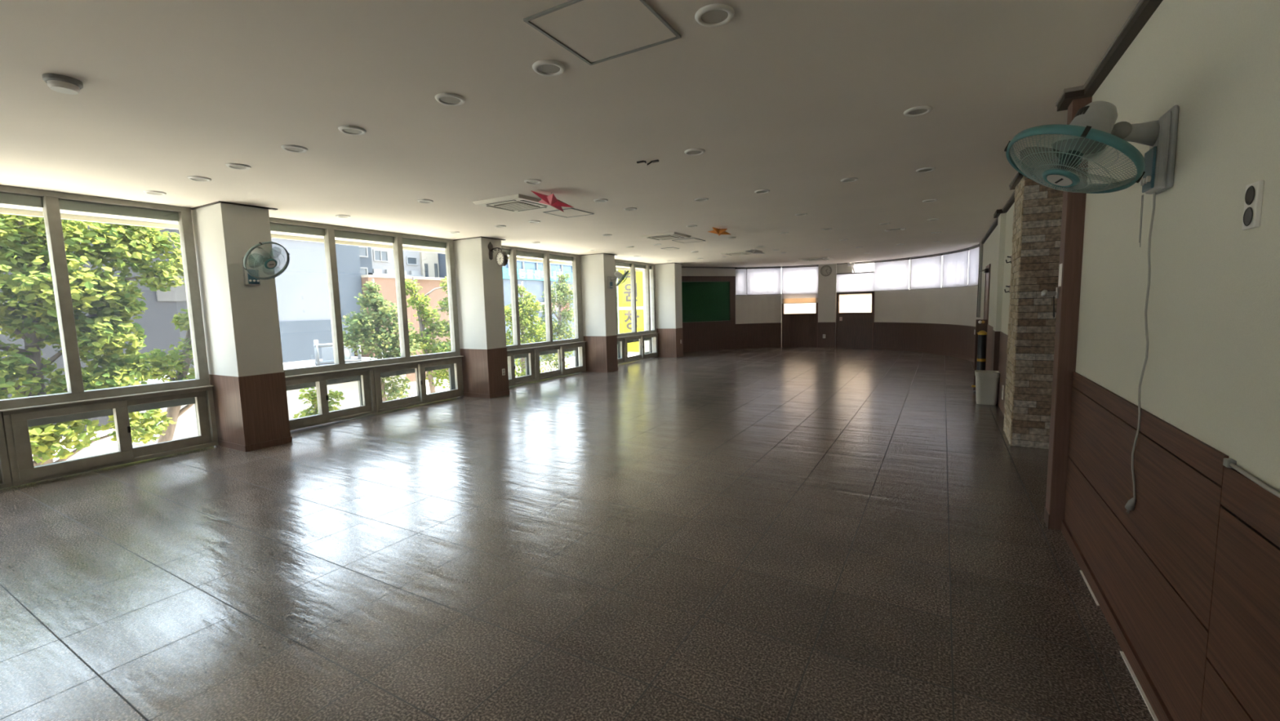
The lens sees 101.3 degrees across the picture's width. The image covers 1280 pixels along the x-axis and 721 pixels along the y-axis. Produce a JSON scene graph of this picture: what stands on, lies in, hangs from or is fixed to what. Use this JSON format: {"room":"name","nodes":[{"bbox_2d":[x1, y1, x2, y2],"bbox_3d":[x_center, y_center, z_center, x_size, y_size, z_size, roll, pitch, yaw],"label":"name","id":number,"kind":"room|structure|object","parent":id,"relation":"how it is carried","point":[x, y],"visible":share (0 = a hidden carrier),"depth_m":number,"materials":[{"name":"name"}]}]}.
{"room":"community hall","nodes":[
{"label":"community hall","id":0,"kind":"room"},
{"bbox_2d":[0,0,1139,266],"bbox_3d":[-0.100,-2.069,6.240,9.500,0.250,27.872,2,7,30],"label":"ceiling","id":1,"kind":"structure","parent":0,"point":[793,100],"depth_m":3.50,"materials":[{"name":"paint"}]},
{"bbox_2d":[41,73,83,94],"bbox_3d":[-3.120,-1.489,2.842,0.150,0.060,0.150,2,7,30],"label":"smoke detector","id":2,"kind":"object","parent":1,"relation":"attached to","point":[56,82],"visible":1,"depth_m":2.81,"materials":[{"name":"grey plastic"}]},
{"bbox_2d":[143,190,166,195],"bbox_3d":[-5.015,-1.734,5.431,0.176,0.018,0.176,2,7,30],"label":"recessed light","id":3,"kind":"object","parent":1,"relation":"in","point":[149,192],"visible":1,"depth_m":5.42,"materials":[{"name":"white plastic"}]},
{"bbox_2d":[186,175,211,181],"bbox_3d":[-4.130,-1.704,4.924,0.176,0.018,0.176,2,7,30],"label":"recessed light","id":4,"kind":"object","parent":1,"relation":"in","point":[192,177],"visible":1,"depth_m":4.90,"materials":[{"name":"grey plastic"}]},
{"bbox_2d":[225,163,251,169],"bbox_3d":[-3.480,-1.681,4.551,0.176,0.018,0.176,2,7,30],"label":"recessed light","id":5,"kind":"object","parent":1,"relation":"in","point":[235,166],"visible":1,"depth_m":4.53,"materials":[{"name":"grey plastic"}]},
{"bbox_2d":[280,144,307,152],"bbox_3d":[-2.699,-1.655,4.104,0.176,0.018,0.176,2,7,30],"label":"recessed light","id":6,"kind":"object","parent":1,"relation":"in","point":[291,148],"visible":1,"depth_m":4.09,"materials":[{"name":"grey plastic"}]},
{"bbox_2d":[337,125,366,135],"bbox_3d":[-2.040,-1.632,3.726,0.176,0.018,0.176,2,7,30],"label":"recessed light","id":7,"kind":"object","parent":1,"relation":"in","point":[350,130],"visible":1,"depth_m":3.71,"materials":[{"name":"grey plastic"}]},
{"bbox_2d":[342,128,361,133],"bbox_3d":[-2.040,-1.635,3.725,0.120,0.011,0.120,2,7,30],"label":"diffuser","id":8,"kind":"object","parent":7,"relation":"attached to","point":[344,131],"depth_m":3.73,"materials":[{"name":"grey plastic"}]},
{"bbox_2d":[435,93,465,106],"bbox_3d":[-1.165,-1.602,3.224,0.176,0.018,0.176,2,7,30],"label":"recessed light","id":9,"kind":"object","parent":1,"relation":"in","point":[447,99],"visible":1,"depth_m":3.21,"materials":[{"name":"grey plastic"}]},
{"bbox_2d":[440,97,460,103],"bbox_3d":[-1.165,-1.605,3.223,0.120,0.011,0.120,2,7,30],"label":"diffuser","id":10,"kind":"object","parent":9,"relation":"attached to","point":[442,100],"depth_m":3.23,"materials":[{"name":"grey"}]},
{"bbox_2d":[472,194,553,213],"bbox_3d":[-1.506,-1.905,6.432,0.741,0.048,0.741,2,7,30],"label":"air conditioner","id":11,"kind":"object","parent":1,"relation":"attached to","point":[515,203],"visible":0.93,"depth_m":6.28,"materials":[{"name":"beige plastic"}]},
{"bbox_2d":[485,200,515,204],"bbox_3d":[-1.642,-1.865,6.197,0.447,0.005,0.041,2,7,30],"label":"outlet","id":12,"kind":"object","parent":11,"relation":"attached to","point":[506,201],"depth_m":6.18,"materials":[{"name":"grey plastic"}]},
{"bbox_2d":[493,201,539,210],"bbox_3d":[-1.506,-1.889,6.434,0.387,0.011,0.387,2,7,30],"label":"grille","id":13,"kind":"object","parent":11,"relation":"attached to","point":[514,206],"depth_m":6.38,"materials":[{"name":"beige plastic"}]},
{"bbox_2d":[520,200,547,206],"bbox_3d":[-1.268,-1.885,6.297,0.041,0.005,0.447,2,7,30],"label":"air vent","id":14,"kind":"object","parent":11,"relation":"attached to","point":[525,201],"depth_m":6.28,"materials":[{"name":"grey plastic"}]},
{"bbox_2d":[524,178,541,184],"bbox_3d":[-1.092,-1.823,5.349,0.176,0.018,0.176,2,7,30],"label":"recessed light","id":15,"kind":"object","parent":1,"relation":"in","point":[533,181],"visible":1,"depth_m":5.33,"materials":[{"name":"grey"}]},
{"bbox_2d":[532,59,564,75],"bbox_3d":[-0.492,-1.579,2.838,0.176,0.018,0.176,2,7,30],"label":"recessed light","id":16,"kind":"object","parent":1,"relation":"in","point":[544,67],"visible":1,"depth_m":2.82,"materials":[{"name":"grey plastic"}]},
{"bbox_2d":[537,64,559,73],"bbox_3d":[-0.492,-1.581,2.838,0.120,0.011,0.120,2,7,30],"label":"diffuser","id":17,"kind":"object","parent":16,"relation":"attached to","point":[542,68],"depth_m":2.84,"materials":[{"name":"grey plastic"}]},
{"bbox_2d":[531,191,573,212],"bbox_3d":[-0.989,-1.802,5.931,0.500,0.183,0.470,2,7,30],"label":"star","id":18,"kind":"object","parent":1,"relation":"hanging from","point":[551,200],"visible":1,"depth_m":5.86,"materials":[{"name":"red paper"}]},
{"bbox_2d":[542,208,594,217],"bbox_3d":[-0.969,-2.013,7.171,0.470,0.011,0.520,2,7,30],"label":"ceiling access panel","id":19,"kind":"object","parent":1,"relation":"attached to","point":[568,212],"visible":1,"depth_m":7.16,"materials":[{"name":"paint"}]},
{"bbox_2d":[523,0,680,65],"bbox_3d":[-0.162,-1.548,2.450,0.535,0.011,0.522,2,7,30],"label":"ceiling access panel","id":20,"kind":"object","parent":1,"relation":"attached to","point":[595,32],"visible":1,"depth_m":2.44,"materials":[{"name":"paint"}]},
{"bbox_2d":[640,231,690,240],"bbox_3d":[0.480,-2.297,9.772,0.716,0.048,0.716,2,7,30],"label":"air conditioner","id":21,"kind":"object","parent":1,"relation":"attached to","point":[672,235],"visible":1,"depth_m":9.62,"materials":[{"name":"beige plastic"}]},
{"bbox_2d":[652,235,679,239],"bbox_3d":[0.480,-2.282,9.773,0.374,0.011,0.374,2,7,30],"label":"grille","id":22,"kind":"object","parent":21,"relation":"attached to","point":[664,237],"depth_m":9.73,"materials":[{"name":"beige plastic"}]},
{"bbox_2d":[671,237,704,243],"bbox_3d":[0.983,-2.410,10.553,0.490,0.011,0.550,2,7,30],"label":"ceiling access panel","id":23,"kind":"object","parent":1,"relation":"attached to","point":[686,240],"visible":1,"depth_m":10.54,"materials":[{"name":"paint"}]},
{"bbox_2d":[684,148,705,155],"bbox_3d":[0.465,-1.769,4.457,0.176,0.018,0.176,2,7,30],"label":"recessed light","id":24,"kind":"object","parent":1,"relation":"in","point":[692,152],"visible":1,"depth_m":4.44,"materials":[{"name":"grey plastic"}]},
{"bbox_2d":[694,3,734,26],"bbox_3d":[0.336,-1.551,2.364,0.176,0.018,0.176,2,7,30],"label":"recessed light","id":25,"kind":"object","parent":1,"relation":"in","point":[716,15],"visible":1,"depth_m":2.35,"materials":[{"name":"grey plastic"}]},
{"bbox_2d":[701,9,728,23],"bbox_3d":[0.336,-1.553,2.363,0.120,0.011,0.120,2,7,30],"label":"diffuser","id":26,"kind":"object","parent":25,"relation":"attached to","point":[708,16],"depth_m":2.37,"materials":[{"name":"grey plastic"}]},
{"bbox_2d":[708,226,730,235],"bbox_3d":[1.334,-2.197,8.925,0.406,0.115,0.404,2,7,30],"label":"star","id":27,"kind":"object","parent":1,"relation":"hanging from","point":[718,231],"visible":1,"depth_m":8.88,"materials":[{"name":"orange paper"}]},
{"bbox_2d":[720,250,753,255],"bbox_3d":[2.483,-2.710,13.302,0.696,0.048,0.696,2,7,30],"label":"air conditioner","id":28,"kind":"object","parent":1,"relation":"attached to","point":[740,252],"visible":0.91,"depth_m":13.12,"materials":[{"name":"beige plastic"}]},
{"bbox_2d":[798,256,832,261],"bbox_3d":[5.271,-3.031,15.752,0.856,0.048,0.856,2,7,30],"label":"air conditioner","id":29,"kind":"object","parent":1,"relation":"attached to","point":[815,259],"visible":1,"depth_m":15.52,"materials":[{"name":"beige"}]},
{"bbox_2d":[903,105,932,116],"bbox_3d":[1.917,-1.720,3.624,0.176,0.018,0.176,2,7,30],"label":"recessed light","id":30,"kind":"object","parent":1,"relation":"in","point":[919,110],"visible":1,"depth_m":3.61,"materials":[{"name":"grey plastic"}]},
{"bbox_2d":[907,109,927,115],"bbox_3d":[1.917,-1.722,3.624,0.120,0.011,0.120,2,7,30],"label":"diffuser","id":31,"kind":"object","parent":30,"relation":"attached to","point":[910,112],"depth_m":3.63,"materials":[{"name":"grey"}]},
{"bbox_2d":[915,167,935,173],"bbox_3d":[2.868,-1.912,5.270,0.176,0.018,0.176,2,7,30],"label":"recessed light","id":32,"kind":"object","parent":1,"relation":"in","point":[924,169],"visible":1,"depth_m":5.25,"materials":[{"name":"grey"}]},
{"bbox_2d":[0,346,1154,720],"bbox_3d":[-0.022,1.060,6.562,9.500,0.250,27.872,2,7,30],"label":"floor","id":33,"kind":"structure","parent":0,"point":[780,533],"depth_m":3.25,"materials":[{"name":"tile"}]},
{"bbox_2d":[191,200,292,452],"bbox_3d":[-4.896,-0.397,6.513,0.810,2.897,0.600,2,7,30],"label":"column","id":34,"kind":"structure","parent":33,"relation":"on","point":[241,322],"depth_m":6.27,"materials":[{"name":"paint"}]},
{"bbox_2d":[240,241,289,284],"bbox_3d":[-4.391,-1.127,6.118,0.474,0.475,0.476,2,7,30],"label":"wall fan","id":35,"kind":"object","parent":34,"relation":"attached to","point":[259,257],"visible":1,"depth_m":6.06,"materials":[{"name":"blue"}]},
{"bbox_2d":[453,236,510,398],"bbox_3d":[-2.963,-0.789,9.860,0.810,2.897,0.600,2,7,30],"label":"column","id":36,"kind":"structure","parent":33,"relation":"on","point":[478,277],"depth_m":9.61,"materials":[{"name":"paint"}]},
{"bbox_2d":[488,241,507,266],"bbox_3d":[-2.525,-1.910,9.393,0.408,0.451,0.137,2,7,30],"label":"clock","id":37,"kind":"object","parent":36,"relation":"attached to","point":[501,256],"visible":1,"depth_m":9.36,"materials":[{"name":"grey metal"}]},
{"bbox_2d":[580,253,618,372],"bbox_3d":[-1.031,-1.181,13.207,0.810,2.897,0.600,2,7,30],"label":"column","id":38,"kind":"structure","parent":33,"relation":"on","point":[598,301],"depth_m":12.95,"materials":[{"name":"paint"}]},
{"bbox_2d":[607,270,629,288],"bbox_3d":[-0.471,-1.992,12.918,0.462,0.442,0.508,2,7,30],"label":"wall fan","id":39,"kind":"object","parent":38,"relation":"attached to","point":[618,274],"visible":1,"depth_m":12.84,"materials":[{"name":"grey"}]},
{"bbox_2d":[654,262,683,357],"bbox_3d":[0.879,-1.569,16.526,0.800,2.897,0.530,2,7,30],"label":"column","id":40,"kind":"structure","parent":33,"relation":"on","point":[668,301],"depth_m":16.29,"materials":[{"name":"paint"}]},
{"bbox_2d":[971,330,986,392],"bbox_3d":[5.787,0.019,8.905,0.201,1.055,0.200,-3,6,-15],"label":"post","id":41,"kind":"object","parent":33,"relation":"on","point":[981,350],"visible":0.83,"depth_m":8.85,"materials":[{"name":"black plastic"}]},
{"bbox_2d":[973,319,987,390],"bbox_3d":[5.829,-0.081,8.991,0.165,1.235,0.092,2,7,30],"label":"wooden panel","id":42,"kind":"object","parent":33,"relation":"on","point":[980,324],"visible":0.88,"depth_m":8.98,"materials":[{"name":"brown wood"}]},
{"bbox_2d":[974,369,999,404],"bbox_3d":[5.264,0.411,7.970,0.315,0.492,0.296,2,7,30],"label":"waste bin","id":43,"kind":"object","parent":33,"relation":"on","point":[987,382],"visible":0.98,"depth_m":7.88,"materials":[{"name":"grey plastic"}]},
{"bbox_2d":[1003,175,1062,448],"bbox_3d":[4.499,-0.543,5.678,0.775,2.897,0.766,2,7,30],"label":"brick pillar","id":44,"kind":"structure","parent":33,"relation":"on","point":[1037,208],"depth_m":5.49,"materials":[{"name":"brown brick"}]},
{"bbox_2d":[1041,96,1092,529],"bbox_3d":[2.863,-0.283,3.543,0.254,2.897,0.170,2,7,30],"label":"door frame post","id":45,"kind":"object","parent":33,"relation":"on","point":[1073,206],"visible":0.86,"depth_m":3.50,"materials":[{"name":"brown wood"}]},
{"bbox_2d":[1057,263,1062,286],"bbox_3d":[2.826,-0.574,3.530,0.003,0.150,0.090,2,7,30],"label":"paper note","id":46,"kind":"object","parent":45,"relation":"attached to","point":[1060,264],"visible":1,"depth_m":3.52,"materials":[{"name":"white paper"}]},
{"bbox_2d":[1079,569,1099,605],"bbox_3d":[2.475,1.248,2.895,0.010,0.004,0.400,2,7,30],"label":"strip","id":47,"kind":"object","parent":33,"relation":"on","point":[1081,571],"visible":1,"depth_m":2.88,"materials":[{"name":"white"}]},
{"bbox_2d":[1120,650,1158,720],"bbox_3d":[1.972,1.349,2.026,0.012,0.005,0.780,2,7,30],"label":"strip","id":48,"kind":"object","parent":33,"relation":"on","point":[1148,705],"visible":1,"depth_m":2.14,"materials":[{"name":"white metal"}]},
{"bbox_2d":[577,270,653,366],"bbox_3d":[-3.963,-0.663,8.878,0.260,2.897,21.111,2,7,30],"label":"wall","id":49,"kind":"structure","parent":0,"point":[650,270],"depth_m":16.52,"materials":[{"name":"paint"}]},
{"bbox_2d":[0,184,218,488],"bbox_3d":[-6.194,-0.216,4.974,0.300,2.877,3.357,2,7,30],"label":"window","id":50,"kind":"structure","parent":49,"relation":"in","point":[17,468],"depth_m":5.54,"materials":[{"name":"plastic"}]},
{"bbox_2d":[0,203,644,271],"bbox_3d":[-5.476,-1.892,6.770,0.340,0.447,23.800,2,7,30],"label":"eave","id":51,"kind":"object","parent":49,"relation":"attached to","point":[4,208],"visible":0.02,"depth_m":6.41,"materials":[{"name":"beige"}]},
{"bbox_2d":[269,217,463,430],"bbox_3d":[-4.240,-0.608,8.309,0.349,2.877,3.358,2,7,30],"label":"window","id":52,"kind":"structure","parent":49,"relation":"in","point":[368,373],"depth_m":8.29,"materials":[{"name":"plastic"}]},
{"bbox_2d":[501,245,586,386],"bbox_3d":[-2.325,-1.001,11.674,0.300,2.877,3.374,2,7,30],"label":"window","id":53,"kind":"structure","parent":49,"relation":"in","point":[531,352],"depth_m":11.92,"materials":[{"name":"plastic"}]},
{"bbox_2d":[616,269,631,333],"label":"sign","id":54,"kind":"object","parent":49,"relation":"attached to","point":[624,304],"depth_m":17.49,"materials":[{"name":"yellow plastic"}]},
{"bbox_2d":[626,341,639,355],"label":"sign","id":55,"kind":"object","parent":49,"relation":"attached to","point":[633,347],"depth_m":17.48,"materials":[{"name":"yellow plastic"}]},
{"bbox_2d":[614,259,658,364],"bbox_3d":[-0.392,-1.393,15.023,0.300,2.877,3.380,2,7,30],"label":"window","id":56,"kind":"structure","parent":49,"relation":"in","point":[623,339],"depth_m":15.66,"materials":[{"name":"plastic"}]},
{"bbox_2d":[635,271,645,331],"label":"sign","id":57,"kind":"object","parent":49,"relation":"attached to","point":[640,276],"depth_m":17.16,"materials":[{"name":"yellow plastic"}]},
{"bbox_2d":[681,267,735,352],"bbox_3d":[2.344,-1.794,18.356,2.520,2.897,0.162,-4,6,-25],"label":"wall","id":58,"kind":"structure","parent":0,"point":[711,335],"depth_m":18.36,"materials":[{"name":"brown wood"}]},
{"bbox_2d":[681,281,729,322],"bbox_3d":[2.240,-2.040,18.220,2.090,1.370,0.015,-4,6,-25],"label":"notice board","id":59,"kind":"object","parent":58,"relation":"attached to","point":[702,301],"visible":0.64,"depth_m":18.23,"materials":[{"name":"green fabric"}]},
{"bbox_2d":[735,248,979,362],"bbox_3d":[6.874,-1.724,16.583,2.726,2.897,8.056,-6,7,-38],"label":"wall","id":60,"kind":"structure","parent":0,"point":[938,321],"depth_m":16.78,"materials":[{"name":"paint"}]},
{"bbox_2d":[735,267,746,295],"bbox_3d":[3.588,-2.802,18.693,0.414,0.968,0.041,-3,6,-13],"label":"roller blind","id":61,"kind":"object","parent":60,"relation":"attached to","point":[740,273],"visible":1,"depth_m":18.68,"materials":[{"name":"fabric"}]},
{"bbox_2d":[746,266,773,294],"bbox_3d":[4.426,-2.861,18.875,1.263,0.950,0.115,-2,6,-1],"label":"window","id":62,"kind":"structure","parent":60,"relation":"in","point":[771,267],"depth_m":18.81,"materials":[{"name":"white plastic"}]},
{"bbox_2d":[746,266,781,295],"bbox_3d":[4.432,-2.832,18.779,1.235,0.968,0.086,-2,6,-1],"label":"roller blind","id":63,"kind":"object","parent":62,"relation":"attached to","point":[760,281],"visible":1,"depth_m":18.78,"materials":[{"name":"fabric"}]},
{"bbox_2d":[781,302,817,346],"bbox_3d":[5.719,-1.437,18.803,1.269,1.930,0.142,0,6,16],"label":"door","id":64,"kind":"structure","parent":60,"relation":"in","point":[799,322],"depth_m":18.82,"materials":[{"name":"brown wood"}]},
{"bbox_2d":[781,265,818,303],"bbox_3d":[5.671,-2.679,18.631,1.253,1.303,0.087,0,6,16],"label":"window","id":65,"kind":"structure","parent":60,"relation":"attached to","point":[799,283],"depth_m":18.64,"materials":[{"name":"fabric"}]},
{"bbox_2d":[820,265,831,275],"bbox_3d":[6.443,-3.107,18.194,0.380,0.380,0.040,2,7,29],"label":"wall clock","id":66,"kind":"object","parent":60,"relation":"attached to","point":[825,270],"visible":1,"depth_m":18.19,"materials":[{"name":"grey"}]},
{"bbox_2d":[681,244,979,267],"bbox_3d":[5.766,-3.137,16.572,8.625,0.030,3.697,3,7,36],"label":"trim","id":67,"kind":"structure","parent":60,"relation":"attached to","point":[978,244],"depth_m":17.68,"materials":[{"name":"brown"}]},
{"bbox_2d":[835,291,874,348],"bbox_3d":[7.328,-1.368,17.890,1.280,1.900,0.158,4,8,41],"label":"door","id":68,"kind":"structure","parent":60,"relation":"in","point":[855,330],"depth_m":17.89,"materials":[{"name":"brown wood"}]},
{"bbox_2d":[839,262,874,293],"bbox_3d":[7.331,-2.805,17.787,1.285,0.980,0.116,4,8,42],"label":"window","id":69,"kind":"structure","parent":60,"relation":"in","point":[866,266],"depth_m":17.59,"materials":[{"name":"glass"}]},
{"bbox_2d":[835,271,874,293],"bbox_3d":[7.267,-2.639,17.732,1.260,0.658,0.088,4,8,42],"label":"roller blind","id":70,"kind":"object","parent":69,"relation":"attached to","point":[860,282],"visible":1,"depth_m":17.73,"materials":[{"name":"fabric"}]},
{"bbox_2d":[873,258,910,291],"bbox_3d":[8.035,-2.714,16.768,0.084,0.968,1.207,-5,7,-30],"label":"roller blind","id":71,"kind":"object","parent":60,"relation":"attached to","point":[889,275],"visible":1,"depth_m":16.77,"materials":[{"name":"fabric"}]},
{"bbox_2d":[910,253,942,289],"bbox_3d":[8.500,-2.603,15.574,0.086,0.968,1.235,-3,6,-12],"label":"roller blind","id":72,"kind":"object","parent":60,"relation":"attached to","point":[926,271],"visible":1,"depth_m":15.59,"materials":[{"name":"fabric"}]},
{"bbox_2d":[941,248,968,288],"bbox_3d":[8.566,-2.467,14.238,0.084,0.968,1.401,-1,6,5],"label":"roller blind","id":73,"kind":"object","parent":60,"relation":"attached to","point":[955,264],"visible":1,"depth_m":14.27,"materials":[{"name":"fabric"}]},
{"bbox_2d":[967,244,979,286],"bbox_3d":[8.345,-2.345,13.104,0.059,0.968,0.873,1,6,18],"label":"roller blind","id":74,"kind":"object","parent":60,"relation":"attached to","point":[973,269],"visible":0.95,"depth_m":13.16,"materials":[{"name":"fabric"}]},
{"bbox_2d":[979,0,1279,720],"bbox_3d":[2.655,-0.160,2.395,0.687,2.897,23.600,2,7,30],"label":"wall","id":75,"kind":"structure","parent":0,"point":[1190,575],"depth_m":1.87,"materials":[{"name":"paint"}]},
{"bbox_2d":[976,241,983,317],"bbox_3d":[7.939,-1.884,12.263,0.064,1.747,0.229,2,7,30],"label":"conduit","id":76,"kind":"object","parent":75,"relation":"attached to","point":[980,254],"visible":0.84,"depth_m":12.19,"materials":[{"name":"grey metal"}]},
{"bbox_2d":[978,263,991,324],"bbox_3d":[6.991,-0.796,10.698,0.220,2.250,1.050,2,7,30],"label":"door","id":77,"kind":"structure","parent":75,"relation":"in","point":[987,270],"depth_m":10.52,"materials":[{"name":"brown wood"}]},
{"bbox_2d":[991,212,1006,370],"bbox_3d":[5.535,-0.820,8.123,0.077,2.897,0.446,2,7,30],"label":"pilaster","id":78,"kind":"object","parent":75,"relation":"attached to","point":[1002,218],"visible":0.71,"depth_m":7.95,"materials":[{"name":"paint"}]},
{"bbox_2d":[981,0,1163,243],"bbox_3d":[2.472,-1.575,2.305,0.658,0.055,23.450,2,7,30],"label":"crown molding","id":79,"kind":"structure","parent":75,"relation":"attached to","point":[1148,7],"depth_m":2.87,"materials":[{"name":"brown"}]},
{"bbox_2d":[1004,101,1178,513],"bbox_3d":[1.843,-0.176,2.213,0.575,1.758,0.498,2,7,30],"label":"wall fan","id":80,"kind":"object","parent":75,"relation":"attached to","point":[1092,128],"visible":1,"depth_m":2.11,"materials":[{"name":"blue plastic"}]},
{"bbox_2d":[1061,520,1173,720],"bbox_3d":[-0.283,1.775,-1.909,0.014,0.075,12.770,2,7,30],"label":"baseboard","id":81,"kind":"structure","parent":75,"relation":"attached to","point":[1151,692],"depth_m":2.40,"materials":[{"name":"brown wood"}]},
{"bbox_2d":[1222,457,1279,497],"bbox_3d":[0.983,0.472,0.204,0.020,0.025,3.235,2,7,30],"label":"channel","id":82,"kind":"object","parent":75,"relation":"attached to","point":[1227,462],"visible":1,"depth_m":1.48,"materials":[{"name":"grey"}]},
{"bbox_2d":[1241,180,1264,230],"bbox_3d":[1.772,-0.448,1.520,0.015,0.130,0.075,2,7,30],"label":"wall socket","id":83,"kind":"object","parent":75,"relation":"attached to","point":[1254,191],"visible":1,"depth_m":1.50,"materials":[{"name":"white plastic"}]},
{"bbox_2d":[1243,206,1253,226],"bbox_3d":[1.767,-0.418,1.526,0.002,0.055,0.055,2,7,30],"label":"receptacle","id":84,"kind":"object","parent":83,"relation":"attached to","point":[1248,211],"depth_m":1.52,"materials":[{"name":"black plastic"}]},
{"bbox_2d":[1244,185,1254,204],"bbox_3d":[1.765,-0.477,1.520,0.002,0.055,0.055,2,7,30],"label":"receptacle","id":85,"kind":"object","parent":83,"relation":"attached to","point":[1250,189],"depth_m":1.52,"materials":[{"name":"black plastic"}]},
{"label":"outside","id":86,"kind":"structure","parent":0,"visible":0},
{"bbox_3d":[1.490,1.563,28.338,5.500,0.120,190.000,2,7,30],"label":"sidewalk","id":87,"kind":"object","parent":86,"visible":0},
{"bbox_2d":[0,213,183,466],"bbox_3d":[-9.578,0.762,7.594,2.271,6.512,5.207,4,8,41],"label":"street tree","id":88,"kind":"object","parent":87,"relation":"on","point":[93,293],"visible":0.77,"depth_m":8.25,"materials":[{"name":"green plant"}]},
{"bbox_2d":[141,253,195,442],"bbox_3d":[-8.532,0.668,9.932,1.042,6.233,2.354,2,7,30],"label":"street tree","id":89,"kind":"object","parent":87,"relation":"on","point":[181,366],"visible":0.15,"depth_m":9.74,"materials":[{"name":"green plant"}]},
{"bbox_2d":[292,386,344,417],"bbox_3d":[-7.838,2.003,12.989,0.769,2.856,1.249,2,7,30],"label":"street tree","id":90,"kind":"object","parent":87,"relation":"on","point":[312,396],"visible":0.55,"depth_m":12.73,"materials":[{"name":"green plant"}]},
{"bbox_2d":[342,278,421,401],"bbox_3d":[-6.953,0.557,14.093,1.262,5.454,2.348,2,7,33],"label":"street tree","id":91,"kind":"object","parent":87,"relation":"on","point":[380,313],"visible":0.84,"depth_m":13.79,"materials":[{"name":"green plant"}]},
{"bbox_2d":[404,276,451,393],"bbox_3d":[-5.936,0.222,16.191,1.309,5.668,3.104,2,7,30],"label":"street tree","id":92,"kind":"object","parent":87,"relation":"on","point":[424,341],"visible":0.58,"depth_m":15.52,"materials":[{"name":"green plant"}]},
{"bbox_2d":[504,281,547,377],"bbox_3d":[-4.250,-0.059,18.994,1.327,5.563,3.086,2,7,30],"label":"street tree","id":93,"kind":"object","parent":87,"relation":"on","point":[526,312],"visible":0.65,"depth_m":18.97,"materials":[{"name":"green plant"}]},
{"bbox_2d":[537,268,574,370],"bbox_3d":[-3.328,-0.629,21.337,1.288,6.153,2.607,2,7,30],"label":"street tree","id":94,"kind":"object","parent":87,"relation":"on","point":[561,294],"visible":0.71,"depth_m":21.39,"materials":[{"name":"green plant"}]},
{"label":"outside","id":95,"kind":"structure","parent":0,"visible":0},
{"bbox_2d":[32,355,634,461],"bbox_3d":[-0.456,1.705,29.478,150.000,0.300,190.000,2,7,30],"label":"street","id":96,"kind":"structure","parent":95,"point":[106,445],"depth_m":19.75,"materials":[{"name":"grey asphalt"}]},
{"bbox_2d":[0,220,194,436],"bbox_3d":[-33.258,-1.064,12.227,10.100,10.350,40.200,2,7,30],"label":"building","id":97,"kind":"structure","parent":96,"relation":"on","point":[161,333],"depth_m":23.03,"materials":[{"name":"grey"}]},
{"bbox_2d":[128,356,407,447],"bbox_3d":[-10.027,1.758,14.699,3.500,3.090,6.200,2,7,30],"label":"ground","id":98,"kind":"structure","parent":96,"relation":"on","point":[186,426],"depth_m":13.62,"materials":[{"name":"grey concrete"}]},
{"bbox_2d":[321,346,351,364],"bbox_3d":[-9.013,-0.177,15.617,0.630,0.520,0.540,2,7,30],"label":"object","id":99,"kind":"object","parent":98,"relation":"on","point":[327,353],"visible":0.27,"depth_m":15.45,"materials":[{"name":"grey"}]},
{"bbox_2d":[343,347,350,359],"bbox_3d":[-8.748,-0.169,15.476,0.030,0.400,0.400,2,7,30],"label":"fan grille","id":100,"kind":"object","parent":99,"relation":"attached to","point":[347,351],"depth_m":15.57,"materials":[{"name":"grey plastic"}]},
{"bbox_2d":[313,339,361,365],"bbox_3d":[-8.650,-0.250,15.070,0.110,0.760,1.325,2,7,30],"label":"roof railing","id":101,"kind":"object","parent":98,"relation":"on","point":[317,362],"visible":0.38,"depth_m":14.67,"materials":[{"name":"grey metal"}]},
{"bbox_2d":[271,238,363,362],"bbox_3d":[-21.922,-3.459,31.807,10.150,10.550,5.300,2,7,30],"label":"building","id":102,"kind":"structure","parent":96,"relation":"on","point":[302,288],"depth_m":28.66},
{"bbox_2d":[358,245,423,276],"bbox_3d":[-21.931,-4.612,40.091,9.830,11.150,5.400,2,7,30],"label":"apartment","id":103,"kind":"structure","parent":96,"relation":"on","point":[373,260],"depth_m":37.26,"materials":[{"name":"grey"}]},
{"bbox_2d":[353,274,450,382],"bbox_3d":[-15.882,-2.244,36.633,4.300,6.850,8.720,2,7,30],"label":"building","id":104,"kind":"structure","parent":96,"relation":"on","point":[388,284],"depth_m":34.37,"materials":[{"name":"brick"}]},
{"bbox_2d":[419,251,439,277],"bbox_3d":[-20.231,-4.962,43.084,9.780,11.150,1.480,2,7,30],"label":"building","id":105,"kind":"structure","parent":96,"relation":"on","point":[428,260],"depth_m":40.34,"materials":[{"name":"grey"}]},
{"bbox_2d":[437,253,574,365],"bbox_3d":[-14.068,-5.453,47.349,12.200,10.950,11.900,2,7,30],"label":"glass building","id":106,"kind":"structure","parent":96,"relation":"on","point":[535,287],"depth_m":44.10,"materials":[{"name":"glass"}]},
{"bbox_2d":[502,267,510,279],"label":"sign","id":107,"kind":"object","parent":106,"relation":"attached to","point":[506,274],"depth_m":41.07,"materials":[{"name":"teal"}]},
{"bbox_2d":[516,268,543,280],"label":"sign","id":108,"kind":"object","parent":106,"relation":"attached to","point":[528,274],"depth_m":43.42,"materials":[{"name":"teal"}]},
{"bbox_2d":[550,271,573,281],"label":"sign","id":109,"kind":"object","parent":106,"relation":"attached to","point":[553,274],"depth_m":46.36,"materials":[{"name":"teal"}]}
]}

